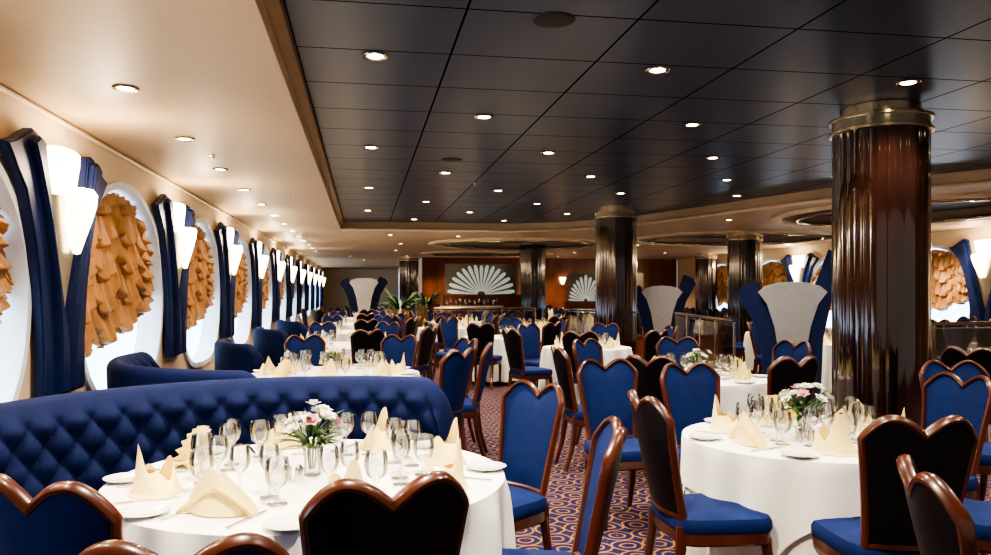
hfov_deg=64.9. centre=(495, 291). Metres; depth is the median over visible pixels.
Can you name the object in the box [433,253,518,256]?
ring
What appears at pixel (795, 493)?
tablecloth
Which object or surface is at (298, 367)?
folded napkin
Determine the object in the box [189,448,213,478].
water goblet
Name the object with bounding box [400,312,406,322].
dining chair
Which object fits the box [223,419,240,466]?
wine glass
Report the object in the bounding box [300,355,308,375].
wine glass
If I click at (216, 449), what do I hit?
bread plate
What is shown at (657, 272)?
wall
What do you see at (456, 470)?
folded napkin
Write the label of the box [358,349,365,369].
wine glass
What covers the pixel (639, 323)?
dining chair
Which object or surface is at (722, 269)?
curtain
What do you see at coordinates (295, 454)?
wine glass
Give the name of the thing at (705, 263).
column
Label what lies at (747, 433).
folded napkin
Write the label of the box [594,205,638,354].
column
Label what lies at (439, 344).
dining chair
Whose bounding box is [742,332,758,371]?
tablecloth
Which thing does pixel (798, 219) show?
ring
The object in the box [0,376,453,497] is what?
banquette
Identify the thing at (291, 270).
wall sconce
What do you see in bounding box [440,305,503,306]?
countertop
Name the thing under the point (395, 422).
water goblet
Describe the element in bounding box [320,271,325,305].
wall sconce
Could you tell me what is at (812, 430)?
pepper shaker
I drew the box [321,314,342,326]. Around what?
dining chair
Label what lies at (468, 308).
balustrade
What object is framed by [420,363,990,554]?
floor
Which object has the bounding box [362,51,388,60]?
recessed light
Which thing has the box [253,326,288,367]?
banquette
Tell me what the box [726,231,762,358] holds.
column
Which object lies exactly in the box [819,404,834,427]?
wine glass
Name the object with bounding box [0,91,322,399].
wall
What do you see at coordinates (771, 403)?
wine glass
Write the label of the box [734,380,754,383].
bread plate
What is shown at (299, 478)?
pepper shaker
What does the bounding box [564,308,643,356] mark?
balustrade
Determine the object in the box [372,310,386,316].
dining chair
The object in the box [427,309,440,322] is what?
dining chair
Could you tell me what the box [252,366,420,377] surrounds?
tablecloth
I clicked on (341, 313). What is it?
dining chair
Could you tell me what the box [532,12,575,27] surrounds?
ceiling speaker
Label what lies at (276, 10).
trim
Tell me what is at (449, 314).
dining chair
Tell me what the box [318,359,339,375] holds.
folded napkin
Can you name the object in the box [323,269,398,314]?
wall
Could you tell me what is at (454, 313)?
countertop
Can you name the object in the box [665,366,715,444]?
cushion
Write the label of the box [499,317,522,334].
dining chair
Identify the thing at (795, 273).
wall sconce
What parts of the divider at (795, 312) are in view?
metal plate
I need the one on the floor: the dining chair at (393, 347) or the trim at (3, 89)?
the dining chair at (393, 347)
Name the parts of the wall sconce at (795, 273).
lamp shade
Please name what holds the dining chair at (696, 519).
on the floor
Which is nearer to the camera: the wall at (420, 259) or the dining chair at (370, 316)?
the dining chair at (370, 316)
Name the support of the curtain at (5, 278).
hanging from the window at (15, 327)
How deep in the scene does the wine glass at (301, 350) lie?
7.39 m
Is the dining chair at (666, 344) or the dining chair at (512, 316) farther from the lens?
the dining chair at (512, 316)
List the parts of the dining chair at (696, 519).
leg, panel, backrest, leg, seat rail, seat, leg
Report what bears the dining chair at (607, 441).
on the floor
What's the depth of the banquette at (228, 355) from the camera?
9.80 m
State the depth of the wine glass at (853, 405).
3.84 m
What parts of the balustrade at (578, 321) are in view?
glass panel, handrail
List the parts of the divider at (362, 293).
metal plate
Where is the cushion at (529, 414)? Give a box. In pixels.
[502,384,557,489]
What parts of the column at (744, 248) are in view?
capital glass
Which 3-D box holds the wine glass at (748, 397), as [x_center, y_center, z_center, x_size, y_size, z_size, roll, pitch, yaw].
[1.405,0.650,4.238,0.074,0.193,0.074,0,0,-10]
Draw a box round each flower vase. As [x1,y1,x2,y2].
[271,399,353,475]
[322,342,348,371]
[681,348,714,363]
[778,383,835,437]
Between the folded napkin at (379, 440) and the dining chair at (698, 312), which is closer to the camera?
the folded napkin at (379, 440)
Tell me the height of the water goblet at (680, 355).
0.163 m
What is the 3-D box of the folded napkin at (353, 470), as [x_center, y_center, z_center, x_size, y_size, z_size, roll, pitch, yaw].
[-0.498,0.654,2.667,0.228,0.187,0.193,0,0,7]
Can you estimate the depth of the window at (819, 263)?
21.65 m
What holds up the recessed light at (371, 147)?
in the ceiling
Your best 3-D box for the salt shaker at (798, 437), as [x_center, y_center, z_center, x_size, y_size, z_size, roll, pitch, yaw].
[1.528,0.713,3.929,0.042,0.072,0.042,0,0,-10]
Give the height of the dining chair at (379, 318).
1.041 m
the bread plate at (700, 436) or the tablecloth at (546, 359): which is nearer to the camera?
the bread plate at (700, 436)
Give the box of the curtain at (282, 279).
[280,261,283,305]
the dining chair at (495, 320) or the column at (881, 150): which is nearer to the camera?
the column at (881, 150)
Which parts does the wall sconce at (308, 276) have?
lamp shade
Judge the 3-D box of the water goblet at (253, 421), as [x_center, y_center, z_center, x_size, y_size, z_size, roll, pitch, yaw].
[-1.067,0.665,3.534,0.088,0.163,0.088,0,0,-10]
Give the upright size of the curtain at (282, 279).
1.536 m
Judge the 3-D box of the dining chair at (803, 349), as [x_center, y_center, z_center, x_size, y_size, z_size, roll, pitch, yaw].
[2.664,0.984,7.393,0.586,1.041,0.496,0,0,-30]
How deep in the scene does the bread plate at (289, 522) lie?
2.50 m
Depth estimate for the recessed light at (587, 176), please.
10.06 m
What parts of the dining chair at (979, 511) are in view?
seat rail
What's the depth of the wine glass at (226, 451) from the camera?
2.98 m
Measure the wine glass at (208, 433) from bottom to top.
0.193 m
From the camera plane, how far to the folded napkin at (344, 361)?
7.78 m
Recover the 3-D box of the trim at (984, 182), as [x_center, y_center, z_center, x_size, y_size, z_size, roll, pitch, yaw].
[4.415,-1.330,12.493,17.112,0.055,3.198,0,0,38]
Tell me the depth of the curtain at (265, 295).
18.84 m
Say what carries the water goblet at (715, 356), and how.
on the tablecloth at (731, 392)
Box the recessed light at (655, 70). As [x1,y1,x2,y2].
[645,66,669,74]
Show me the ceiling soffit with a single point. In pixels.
(214, 73)
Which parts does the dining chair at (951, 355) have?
backrest, panel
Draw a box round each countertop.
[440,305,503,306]
[440,305,503,320]
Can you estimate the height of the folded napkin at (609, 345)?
0.165 m
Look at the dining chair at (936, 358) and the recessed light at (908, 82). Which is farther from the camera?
the dining chair at (936, 358)
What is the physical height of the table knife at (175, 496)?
0.002 m
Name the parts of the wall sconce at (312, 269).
lamp shade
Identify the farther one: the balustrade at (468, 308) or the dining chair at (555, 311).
the dining chair at (555, 311)
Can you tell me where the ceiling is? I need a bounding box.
[283,0,990,242]
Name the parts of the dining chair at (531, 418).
seat, seat rail, backrest, leg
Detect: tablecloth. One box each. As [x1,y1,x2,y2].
[98,439,515,554]
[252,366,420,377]
[306,330,353,341]
[321,322,353,329]
[325,342,351,365]
[346,317,355,321]
[416,327,466,362]
[459,321,481,325]
[464,335,528,381]
[538,345,632,403]
[589,319,593,330]
[681,419,861,554]
[718,371,766,416]
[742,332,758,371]
[821,340,831,392]
[988,424,990,442]
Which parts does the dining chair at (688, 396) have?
seat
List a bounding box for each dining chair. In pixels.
[0,473,123,554]
[78,532,289,554]
[284,334,325,366]
[298,470,468,554]
[300,308,308,330]
[308,321,336,341]
[312,309,324,323]
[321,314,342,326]
[327,307,340,313]
[329,310,346,321]
[344,306,350,316]
[350,329,384,365]
[354,319,378,332]
[356,313,374,321]
[359,309,373,314]
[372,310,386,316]
[373,314,389,324]
[375,321,400,336]
[380,334,418,369]
[389,315,418,343]
[392,313,404,335]
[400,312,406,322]
[403,317,417,337]
[412,315,419,336]
[414,326,436,378]
[415,323,438,380]
[423,320,446,377]
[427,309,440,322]
[435,312,453,318]
[435,316,457,368]
[438,347,473,450]
[439,318,458,351]
[453,337,477,441]
[462,342,493,457]
[466,322,501,389]
[471,309,485,320]
[481,311,495,324]
[486,313,498,323]
[491,315,502,334]
[498,379,564,549]
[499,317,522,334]
[502,313,520,319]
[502,328,552,388]
[502,416,627,554]
[517,323,540,387]
[523,311,534,323]
[536,321,560,383]
[546,304,552,310]
[548,316,568,331]
[550,345,584,471]
[553,308,563,315]
[559,319,567,344]
[562,330,598,383]
[572,338,603,444]
[576,358,644,530]
[591,323,619,344]
[625,354,676,489]
[627,389,772,554]
[637,311,641,334]
[642,329,667,361]
[656,336,699,368]
[659,362,720,471]
[664,325,677,339]
[684,307,695,317]
[694,310,707,320]
[708,308,720,322]
[710,320,744,361]
[714,311,720,317]
[721,307,726,315]
[723,315,743,360]
[747,321,761,373]
[767,355,818,415]
[772,340,811,362]
[811,415,977,554]
[896,454,978,554]
[918,360,990,500]
[921,371,990,554]
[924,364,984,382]
[931,319,949,355]
[931,331,940,361]
[940,346,990,423]
[942,321,966,346]
[956,316,976,326]
[963,498,990,553]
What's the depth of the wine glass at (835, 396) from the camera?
4.16 m
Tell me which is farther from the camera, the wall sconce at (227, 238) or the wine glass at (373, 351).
the wall sconce at (227, 238)
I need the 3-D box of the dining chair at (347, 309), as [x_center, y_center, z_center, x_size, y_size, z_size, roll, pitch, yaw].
[-4.769,0.984,26.220,0.586,1.041,0.496,0,0,-25]
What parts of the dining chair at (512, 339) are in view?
leg, panel, backrest, seat, seat rail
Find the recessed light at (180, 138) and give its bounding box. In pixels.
[174,136,194,141]
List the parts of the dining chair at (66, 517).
panel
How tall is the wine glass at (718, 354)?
0.193 m
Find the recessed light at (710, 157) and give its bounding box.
[705,156,720,159]
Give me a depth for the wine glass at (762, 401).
3.96 m
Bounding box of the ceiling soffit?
[0,0,990,268]
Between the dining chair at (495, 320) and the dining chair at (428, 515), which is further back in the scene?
the dining chair at (495, 320)
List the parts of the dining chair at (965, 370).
backrest, seat rail, leg, seat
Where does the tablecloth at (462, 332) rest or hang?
on the dining table
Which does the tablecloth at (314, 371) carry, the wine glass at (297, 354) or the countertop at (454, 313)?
the wine glass at (297, 354)
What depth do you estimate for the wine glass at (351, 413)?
3.56 m
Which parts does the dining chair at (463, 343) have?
backrest, leg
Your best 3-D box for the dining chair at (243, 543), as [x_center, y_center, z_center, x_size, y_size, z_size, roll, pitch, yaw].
[-0.662,0.984,1.737,0.496,1.041,0.586,0,0,-13]
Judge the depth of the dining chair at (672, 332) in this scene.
10.84 m
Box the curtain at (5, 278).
[0,207,13,323]
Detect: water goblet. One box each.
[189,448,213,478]
[190,432,211,474]
[250,420,269,457]
[264,456,289,506]
[301,359,310,375]
[320,352,328,368]
[329,415,347,452]
[340,359,350,371]
[355,352,363,368]
[364,449,387,487]
[372,356,380,368]
[393,420,412,458]
[413,434,433,475]
[680,355,688,366]
[715,356,723,374]
[729,359,738,378]
[735,402,751,420]
[759,396,774,427]
[773,410,791,445]
[816,398,831,428]
[839,412,857,446]
[857,406,875,427]
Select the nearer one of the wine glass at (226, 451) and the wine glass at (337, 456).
the wine glass at (337, 456)
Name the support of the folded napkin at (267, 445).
on the tablecloth at (489, 526)
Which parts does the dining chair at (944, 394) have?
backrest, seat rail, seat, leg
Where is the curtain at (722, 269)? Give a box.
[717,265,726,306]
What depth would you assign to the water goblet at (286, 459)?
2.73 m
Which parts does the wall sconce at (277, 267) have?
lamp shade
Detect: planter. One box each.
[388,309,411,317]
[415,305,435,326]
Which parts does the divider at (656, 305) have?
metal plate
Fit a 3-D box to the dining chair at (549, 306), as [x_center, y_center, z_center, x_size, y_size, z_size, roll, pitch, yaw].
[1.989,0.984,28.692,0.496,1.041,0.586,0,0,-20]
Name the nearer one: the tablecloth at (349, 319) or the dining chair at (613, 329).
the dining chair at (613, 329)
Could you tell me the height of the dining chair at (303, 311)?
1.041 m
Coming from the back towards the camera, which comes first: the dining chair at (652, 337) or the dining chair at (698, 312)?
the dining chair at (698, 312)
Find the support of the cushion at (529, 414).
on the dining chair at (531, 418)
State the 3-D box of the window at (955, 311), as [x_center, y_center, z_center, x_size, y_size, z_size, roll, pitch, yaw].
[9.838,0.000,17.529,0.290,2.110,2.730,0,0,-10]
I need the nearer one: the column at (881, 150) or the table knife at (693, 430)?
the table knife at (693, 430)
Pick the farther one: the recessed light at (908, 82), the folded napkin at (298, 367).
the folded napkin at (298, 367)
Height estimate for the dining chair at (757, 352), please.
1.041 m
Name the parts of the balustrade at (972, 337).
post, handrail, glass rail, glass panel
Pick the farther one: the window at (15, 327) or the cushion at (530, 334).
the cushion at (530, 334)
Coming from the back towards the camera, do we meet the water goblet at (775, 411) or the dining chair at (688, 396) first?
the dining chair at (688, 396)
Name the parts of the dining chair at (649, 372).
leg, panel, backrest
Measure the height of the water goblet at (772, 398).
0.163 m
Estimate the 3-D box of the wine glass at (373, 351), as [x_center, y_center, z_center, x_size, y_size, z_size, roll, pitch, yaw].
[-1.118,0.650,7.296,0.074,0.193,0.074,0,0,-10]
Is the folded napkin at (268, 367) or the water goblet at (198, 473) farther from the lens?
the folded napkin at (268, 367)
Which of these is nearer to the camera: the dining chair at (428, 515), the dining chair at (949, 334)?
the dining chair at (428, 515)
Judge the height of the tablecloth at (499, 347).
0.690 m
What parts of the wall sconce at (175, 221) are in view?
lamp shade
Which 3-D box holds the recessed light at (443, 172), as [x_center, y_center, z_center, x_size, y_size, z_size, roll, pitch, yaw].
[-0.623,-1.493,9.772,0.170,0.014,0.170,0,0,-10]
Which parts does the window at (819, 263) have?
pane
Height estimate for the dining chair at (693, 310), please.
1.041 m
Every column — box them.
[398,255,418,306]
[518,242,546,324]
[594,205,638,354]
[695,253,717,320]
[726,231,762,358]
[828,100,934,426]
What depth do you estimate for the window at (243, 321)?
15.76 m
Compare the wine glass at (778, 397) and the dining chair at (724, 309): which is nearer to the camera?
the wine glass at (778, 397)
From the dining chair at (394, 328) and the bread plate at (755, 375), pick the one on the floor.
the dining chair at (394, 328)
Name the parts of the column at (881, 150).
capital glass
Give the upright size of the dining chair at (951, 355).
1.041 m
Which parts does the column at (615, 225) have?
capital glass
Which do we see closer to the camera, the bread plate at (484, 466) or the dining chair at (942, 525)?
the dining chair at (942, 525)
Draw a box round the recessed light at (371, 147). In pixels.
[363,145,378,149]
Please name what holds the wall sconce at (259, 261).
attached to the wall at (15, 115)
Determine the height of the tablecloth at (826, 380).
0.690 m
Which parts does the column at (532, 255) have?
capital glass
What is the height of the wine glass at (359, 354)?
0.193 m
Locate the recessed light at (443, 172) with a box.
[439,171,451,173]
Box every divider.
[340,276,387,316]
[637,275,695,335]
[736,250,831,416]
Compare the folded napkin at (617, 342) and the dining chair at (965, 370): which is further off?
the folded napkin at (617, 342)
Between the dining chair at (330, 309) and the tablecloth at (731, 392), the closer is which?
the tablecloth at (731, 392)
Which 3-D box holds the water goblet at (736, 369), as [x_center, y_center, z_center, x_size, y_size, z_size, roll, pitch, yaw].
[2.065,0.665,6.764,0.088,0.163,0.088,0,0,-10]
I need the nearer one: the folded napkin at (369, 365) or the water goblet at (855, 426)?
the water goblet at (855, 426)
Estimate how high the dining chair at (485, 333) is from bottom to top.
1.041 m
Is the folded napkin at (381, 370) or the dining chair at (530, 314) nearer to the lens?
the folded napkin at (381, 370)
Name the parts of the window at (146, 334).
pane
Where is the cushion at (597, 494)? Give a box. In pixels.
[578,423,612,554]
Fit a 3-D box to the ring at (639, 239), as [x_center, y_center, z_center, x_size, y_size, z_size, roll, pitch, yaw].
[5.882,-1.320,19.246,4.985,0.092,4.985,0,0,-10]
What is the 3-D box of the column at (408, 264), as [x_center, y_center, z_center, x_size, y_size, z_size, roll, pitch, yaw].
[-3.160,0.090,28.369,0.799,2.819,0.799,0,0,27]
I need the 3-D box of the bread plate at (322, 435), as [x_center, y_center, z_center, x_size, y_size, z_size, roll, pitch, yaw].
[-0.853,0.741,3.910,0.176,0.015,0.176,0,0,-10]
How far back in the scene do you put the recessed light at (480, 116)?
6.64 m
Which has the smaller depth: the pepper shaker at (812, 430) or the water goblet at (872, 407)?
the pepper shaker at (812, 430)
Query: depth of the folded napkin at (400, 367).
7.23 m
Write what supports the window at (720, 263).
in the wall at (685, 266)
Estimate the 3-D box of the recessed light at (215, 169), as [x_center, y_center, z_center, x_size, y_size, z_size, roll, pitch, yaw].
[-2.972,-1.323,8.423,0.170,0.014,0.170,0,0,-10]
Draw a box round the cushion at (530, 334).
[519,325,539,358]
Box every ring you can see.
[421,251,552,256]
[428,238,594,249]
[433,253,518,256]
[443,240,594,249]
[637,230,831,245]
[648,233,824,245]
[771,192,990,227]
[796,198,990,226]
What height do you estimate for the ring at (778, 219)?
0.092 m
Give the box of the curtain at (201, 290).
[187,225,214,329]
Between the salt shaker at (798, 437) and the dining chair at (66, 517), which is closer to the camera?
the dining chair at (66, 517)
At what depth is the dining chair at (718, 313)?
19.03 m
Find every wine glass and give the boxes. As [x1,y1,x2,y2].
[192,432,210,484]
[209,435,228,473]
[219,423,236,471]
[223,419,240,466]
[229,444,250,475]
[259,443,279,499]
[273,414,288,459]
[291,354,298,376]
[291,412,306,455]
[300,350,307,370]
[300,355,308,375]
[304,349,311,369]
[318,444,339,475]
[338,412,353,456]
[339,440,359,467]
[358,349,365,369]
[359,354,366,374]
[361,412,376,455]
[362,353,369,373]
[372,351,379,371]
[385,418,401,463]
[390,429,407,479]
[392,433,410,485]
[403,420,420,466]
[686,357,694,367]
[717,354,725,375]
[721,357,729,379]
[726,354,734,376]
[747,393,760,429]
[750,396,764,433]
[750,400,764,421]
[769,402,784,441]
[777,392,790,428]
[803,406,819,446]
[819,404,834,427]
[823,395,837,431]
[842,396,856,434]
[845,401,860,440]
[851,403,867,443]
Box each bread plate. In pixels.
[103,472,134,482]
[119,503,171,518]
[201,446,229,454]
[255,375,267,377]
[263,514,298,530]
[309,435,342,442]
[399,372,417,374]
[411,440,443,448]
[465,461,505,471]
[688,433,722,439]
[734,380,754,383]
[751,374,766,376]
[779,449,820,458]
[795,416,823,421]
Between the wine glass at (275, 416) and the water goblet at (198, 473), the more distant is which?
the wine glass at (275, 416)
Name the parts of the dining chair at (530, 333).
backrest, seat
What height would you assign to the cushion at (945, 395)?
0.501 m
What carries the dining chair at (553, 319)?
on the floor
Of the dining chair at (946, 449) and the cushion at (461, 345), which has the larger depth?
the cushion at (461, 345)
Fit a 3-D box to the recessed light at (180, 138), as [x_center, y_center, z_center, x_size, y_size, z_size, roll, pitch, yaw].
[-2.689,-1.323,6.747,0.170,0.014,0.170,0,0,-10]
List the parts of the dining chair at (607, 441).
seat, backrest, panel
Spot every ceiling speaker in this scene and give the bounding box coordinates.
[441,158,461,161]
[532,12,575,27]
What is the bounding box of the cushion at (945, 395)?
[926,376,988,437]
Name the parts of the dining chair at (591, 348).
leg, backrest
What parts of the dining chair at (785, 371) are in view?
panel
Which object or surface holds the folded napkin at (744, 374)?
on the tablecloth at (731, 392)
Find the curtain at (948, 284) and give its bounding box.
[931,249,968,310]
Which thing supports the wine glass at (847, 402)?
on the tablecloth at (795, 493)
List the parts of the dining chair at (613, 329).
backrest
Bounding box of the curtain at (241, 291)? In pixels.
[235,242,248,317]
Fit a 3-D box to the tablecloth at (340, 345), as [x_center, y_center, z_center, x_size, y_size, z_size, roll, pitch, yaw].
[-2.160,1.095,11.087,1.623,0.690,1.632,0,0,-10]
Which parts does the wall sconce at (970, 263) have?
lamp shade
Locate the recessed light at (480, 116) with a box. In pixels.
[474,114,493,119]
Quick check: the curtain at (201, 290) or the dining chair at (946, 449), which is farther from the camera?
the curtain at (201, 290)
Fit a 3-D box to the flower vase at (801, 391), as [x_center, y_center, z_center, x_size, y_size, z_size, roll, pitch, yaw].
[1.611,0.607,4.041,0.299,0.284,0.350,0,0,25]
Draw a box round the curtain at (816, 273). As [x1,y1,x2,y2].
[812,263,831,310]
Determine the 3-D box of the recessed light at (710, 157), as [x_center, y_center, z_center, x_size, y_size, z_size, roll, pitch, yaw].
[2.420,-1.493,8.683,0.170,0.014,0.170,0,0,-10]
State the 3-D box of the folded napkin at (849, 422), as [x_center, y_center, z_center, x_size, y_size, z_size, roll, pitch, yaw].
[1.953,0.664,4.261,0.286,0.165,0.077,0,0,40]
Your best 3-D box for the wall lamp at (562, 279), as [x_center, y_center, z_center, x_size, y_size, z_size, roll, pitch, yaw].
[2.639,-0.415,30.665,0.260,0.330,0.260,0,0,-10]
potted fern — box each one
[379,288,426,317]
[405,286,443,326]
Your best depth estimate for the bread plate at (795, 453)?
3.57 m
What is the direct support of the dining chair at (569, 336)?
on the floor
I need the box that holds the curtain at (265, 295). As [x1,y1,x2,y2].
[262,254,269,311]
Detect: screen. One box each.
[441,263,518,314]
[564,273,594,313]
[637,273,643,289]
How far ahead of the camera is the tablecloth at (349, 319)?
21.80 m
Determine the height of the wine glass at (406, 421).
0.193 m
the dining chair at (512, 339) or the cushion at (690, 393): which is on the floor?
the dining chair at (512, 339)
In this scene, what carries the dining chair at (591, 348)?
on the floor
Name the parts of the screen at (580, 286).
panel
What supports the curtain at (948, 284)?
hanging from the window at (955, 311)
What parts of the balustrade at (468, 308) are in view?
glass rail, handrail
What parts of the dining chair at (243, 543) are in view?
panel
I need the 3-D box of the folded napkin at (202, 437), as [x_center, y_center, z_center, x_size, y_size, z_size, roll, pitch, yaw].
[-1.321,0.664,3.393,0.110,0.164,0.327,0,0,4]
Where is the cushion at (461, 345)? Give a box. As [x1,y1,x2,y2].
[456,340,473,353]
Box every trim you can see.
[0,84,323,269]
[263,0,343,223]
[340,180,990,232]
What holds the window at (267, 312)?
in the wall at (15, 115)
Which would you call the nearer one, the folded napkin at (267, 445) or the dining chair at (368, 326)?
the folded napkin at (267, 445)
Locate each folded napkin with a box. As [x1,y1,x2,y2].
[127,444,182,498]
[173,426,210,468]
[175,465,258,516]
[255,413,314,450]
[259,356,276,374]
[274,359,292,376]
[285,350,301,369]
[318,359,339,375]
[319,351,351,366]
[321,330,330,342]
[329,459,363,482]
[354,407,398,450]
[364,351,389,367]
[372,359,392,375]
[389,353,407,372]
[423,417,466,465]
[425,440,469,489]
[537,320,544,328]
[554,335,559,347]
[604,337,614,348]
[611,333,620,346]
[707,394,740,432]
[725,357,747,374]
[729,410,768,448]
[736,361,750,379]
[746,395,802,424]
[809,414,857,455]
[823,333,831,343]
[826,399,871,429]
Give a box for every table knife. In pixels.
[114,496,180,503]
[224,510,266,528]
[465,477,491,479]
[693,430,728,433]
[751,446,782,451]
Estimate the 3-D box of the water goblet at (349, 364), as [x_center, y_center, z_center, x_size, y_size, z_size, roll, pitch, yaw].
[-1.308,0.665,6.797,0.088,0.163,0.088,0,0,-10]
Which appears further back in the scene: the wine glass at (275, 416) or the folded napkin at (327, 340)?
the folded napkin at (327, 340)
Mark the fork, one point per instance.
(178, 512)
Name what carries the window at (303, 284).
in the wall at (15, 115)
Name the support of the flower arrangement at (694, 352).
on the tablecloth at (731, 392)
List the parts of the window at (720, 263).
pane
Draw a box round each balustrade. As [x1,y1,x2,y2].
[433,307,535,334]
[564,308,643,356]
[674,312,735,371]
[931,321,990,359]
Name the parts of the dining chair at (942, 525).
panel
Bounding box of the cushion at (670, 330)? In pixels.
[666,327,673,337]
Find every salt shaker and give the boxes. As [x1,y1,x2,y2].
[282,465,292,481]
[794,426,802,440]
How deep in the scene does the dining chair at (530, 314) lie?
20.28 m
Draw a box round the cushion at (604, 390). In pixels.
[581,362,633,436]
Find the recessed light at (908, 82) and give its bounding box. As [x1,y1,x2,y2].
[895,79,921,86]
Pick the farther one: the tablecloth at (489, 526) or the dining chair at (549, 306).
the dining chair at (549, 306)
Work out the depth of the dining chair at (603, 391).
5.37 m
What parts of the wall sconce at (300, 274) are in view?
lamp shade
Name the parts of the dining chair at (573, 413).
leg, panel, backrest, leg, seat, seat rail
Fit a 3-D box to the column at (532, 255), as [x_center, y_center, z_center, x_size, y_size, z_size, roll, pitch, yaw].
[1.012,0.003,21.366,0.799,2.995,0.799,0,0,-18]
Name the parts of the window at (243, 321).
pane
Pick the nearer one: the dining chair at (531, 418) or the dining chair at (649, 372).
the dining chair at (531, 418)
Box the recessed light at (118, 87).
[111,84,139,92]
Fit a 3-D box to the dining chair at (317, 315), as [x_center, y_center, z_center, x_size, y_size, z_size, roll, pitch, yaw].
[-4.756,0.984,21.534,0.496,1.041,0.586,0,0,29]
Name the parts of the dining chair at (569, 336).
panel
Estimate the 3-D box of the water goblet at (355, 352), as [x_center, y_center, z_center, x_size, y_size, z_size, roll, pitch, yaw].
[-1.329,0.665,7.617,0.088,0.163,0.088,0,0,-10]
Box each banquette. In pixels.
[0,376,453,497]
[106,352,256,388]
[214,338,264,372]
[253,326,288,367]
[276,319,307,339]
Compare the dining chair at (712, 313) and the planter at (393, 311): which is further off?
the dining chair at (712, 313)
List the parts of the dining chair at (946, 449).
seat rail, seat, panel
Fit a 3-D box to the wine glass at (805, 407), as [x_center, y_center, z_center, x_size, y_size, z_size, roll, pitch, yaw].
[1.528,0.650,3.775,0.074,0.193,0.074,0,0,-10]
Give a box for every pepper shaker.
[294,464,304,483]
[807,427,814,441]
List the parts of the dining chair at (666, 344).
backrest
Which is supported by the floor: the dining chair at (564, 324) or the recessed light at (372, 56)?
the dining chair at (564, 324)
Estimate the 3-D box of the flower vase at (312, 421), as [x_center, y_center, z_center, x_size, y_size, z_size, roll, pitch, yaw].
[-0.748,0.595,3.190,0.350,0.307,0.299,0,0,-8]
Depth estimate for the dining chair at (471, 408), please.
6.97 m
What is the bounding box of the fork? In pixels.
[159,512,181,519]
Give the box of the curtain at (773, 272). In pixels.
[762,261,787,287]
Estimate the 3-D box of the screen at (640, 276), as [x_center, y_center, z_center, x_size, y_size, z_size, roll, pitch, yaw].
[4.578,0.400,28.787,2.100,2.200,0.250,0,0,-10]
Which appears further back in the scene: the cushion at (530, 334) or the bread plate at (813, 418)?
the cushion at (530, 334)
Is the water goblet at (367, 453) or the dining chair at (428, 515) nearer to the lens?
the dining chair at (428, 515)
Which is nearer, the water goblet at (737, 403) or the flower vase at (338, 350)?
the water goblet at (737, 403)
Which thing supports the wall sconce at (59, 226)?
attached to the wall at (15, 115)
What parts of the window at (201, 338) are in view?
pane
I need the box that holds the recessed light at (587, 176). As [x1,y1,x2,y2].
[584,175,596,177]
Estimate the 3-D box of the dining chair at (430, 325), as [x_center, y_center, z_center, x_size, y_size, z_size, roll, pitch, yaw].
[-1.149,0.984,11.561,0.586,1.041,0.496,0,0,-25]
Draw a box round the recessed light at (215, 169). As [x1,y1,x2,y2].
[212,168,227,170]
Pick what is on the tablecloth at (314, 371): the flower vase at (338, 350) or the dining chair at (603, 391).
the flower vase at (338, 350)
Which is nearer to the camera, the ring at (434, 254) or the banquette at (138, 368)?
the banquette at (138, 368)
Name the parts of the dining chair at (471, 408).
seat, seat rail, leg, leg, backrest, panel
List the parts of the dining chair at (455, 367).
backrest, panel, seat, leg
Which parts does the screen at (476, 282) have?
panel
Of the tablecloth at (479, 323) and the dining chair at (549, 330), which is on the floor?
the dining chair at (549, 330)
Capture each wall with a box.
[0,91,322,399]
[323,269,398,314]
[419,258,421,304]
[422,257,676,311]
[677,226,990,339]
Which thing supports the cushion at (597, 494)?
on the dining chair at (607, 441)
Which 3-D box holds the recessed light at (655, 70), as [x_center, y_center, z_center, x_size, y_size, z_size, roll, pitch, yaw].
[1.092,-1.493,5.255,0.170,0.014,0.170,0,0,-10]
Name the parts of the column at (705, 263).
capital glass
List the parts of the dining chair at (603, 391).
leg, backrest, seat, seat rail, leg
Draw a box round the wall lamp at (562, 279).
[559,277,565,285]
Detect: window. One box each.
[0,162,31,402]
[85,182,163,390]
[184,218,219,367]
[231,236,251,343]
[262,247,271,328]
[280,255,285,320]
[289,262,296,320]
[299,269,304,319]
[306,282,310,316]
[717,262,726,310]
[762,258,781,265]
[810,256,831,330]
[931,245,968,321]
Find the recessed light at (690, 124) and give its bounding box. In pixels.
[682,122,701,127]
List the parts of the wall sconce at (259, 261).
lamp shade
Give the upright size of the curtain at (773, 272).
1.536 m
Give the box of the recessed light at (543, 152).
[541,151,555,154]
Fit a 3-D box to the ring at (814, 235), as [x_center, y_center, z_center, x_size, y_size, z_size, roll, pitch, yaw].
[5.882,-1.290,19.246,4.150,0.055,4.150,0,0,-29]
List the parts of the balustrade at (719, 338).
glass rail, glass panel, handrail, post, post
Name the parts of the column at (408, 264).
capital glass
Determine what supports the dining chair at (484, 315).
on the floor
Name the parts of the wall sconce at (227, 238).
lamp shade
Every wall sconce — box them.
[0,128,107,397]
[151,194,196,357]
[214,222,242,338]
[248,238,268,328]
[270,248,284,321]
[285,254,296,317]
[296,259,305,313]
[304,263,312,310]
[310,266,317,309]
[315,269,321,307]
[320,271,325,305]
[780,253,818,282]
[949,239,990,326]
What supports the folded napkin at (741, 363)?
on the tablecloth at (731, 392)
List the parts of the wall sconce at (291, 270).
lamp shade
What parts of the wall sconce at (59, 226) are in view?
lamp shade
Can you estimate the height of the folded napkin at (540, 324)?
0.165 m
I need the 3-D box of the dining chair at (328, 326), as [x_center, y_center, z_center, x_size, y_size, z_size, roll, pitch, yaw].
[-2.642,0.984,12.118,0.496,1.041,0.586,0,0,-25]

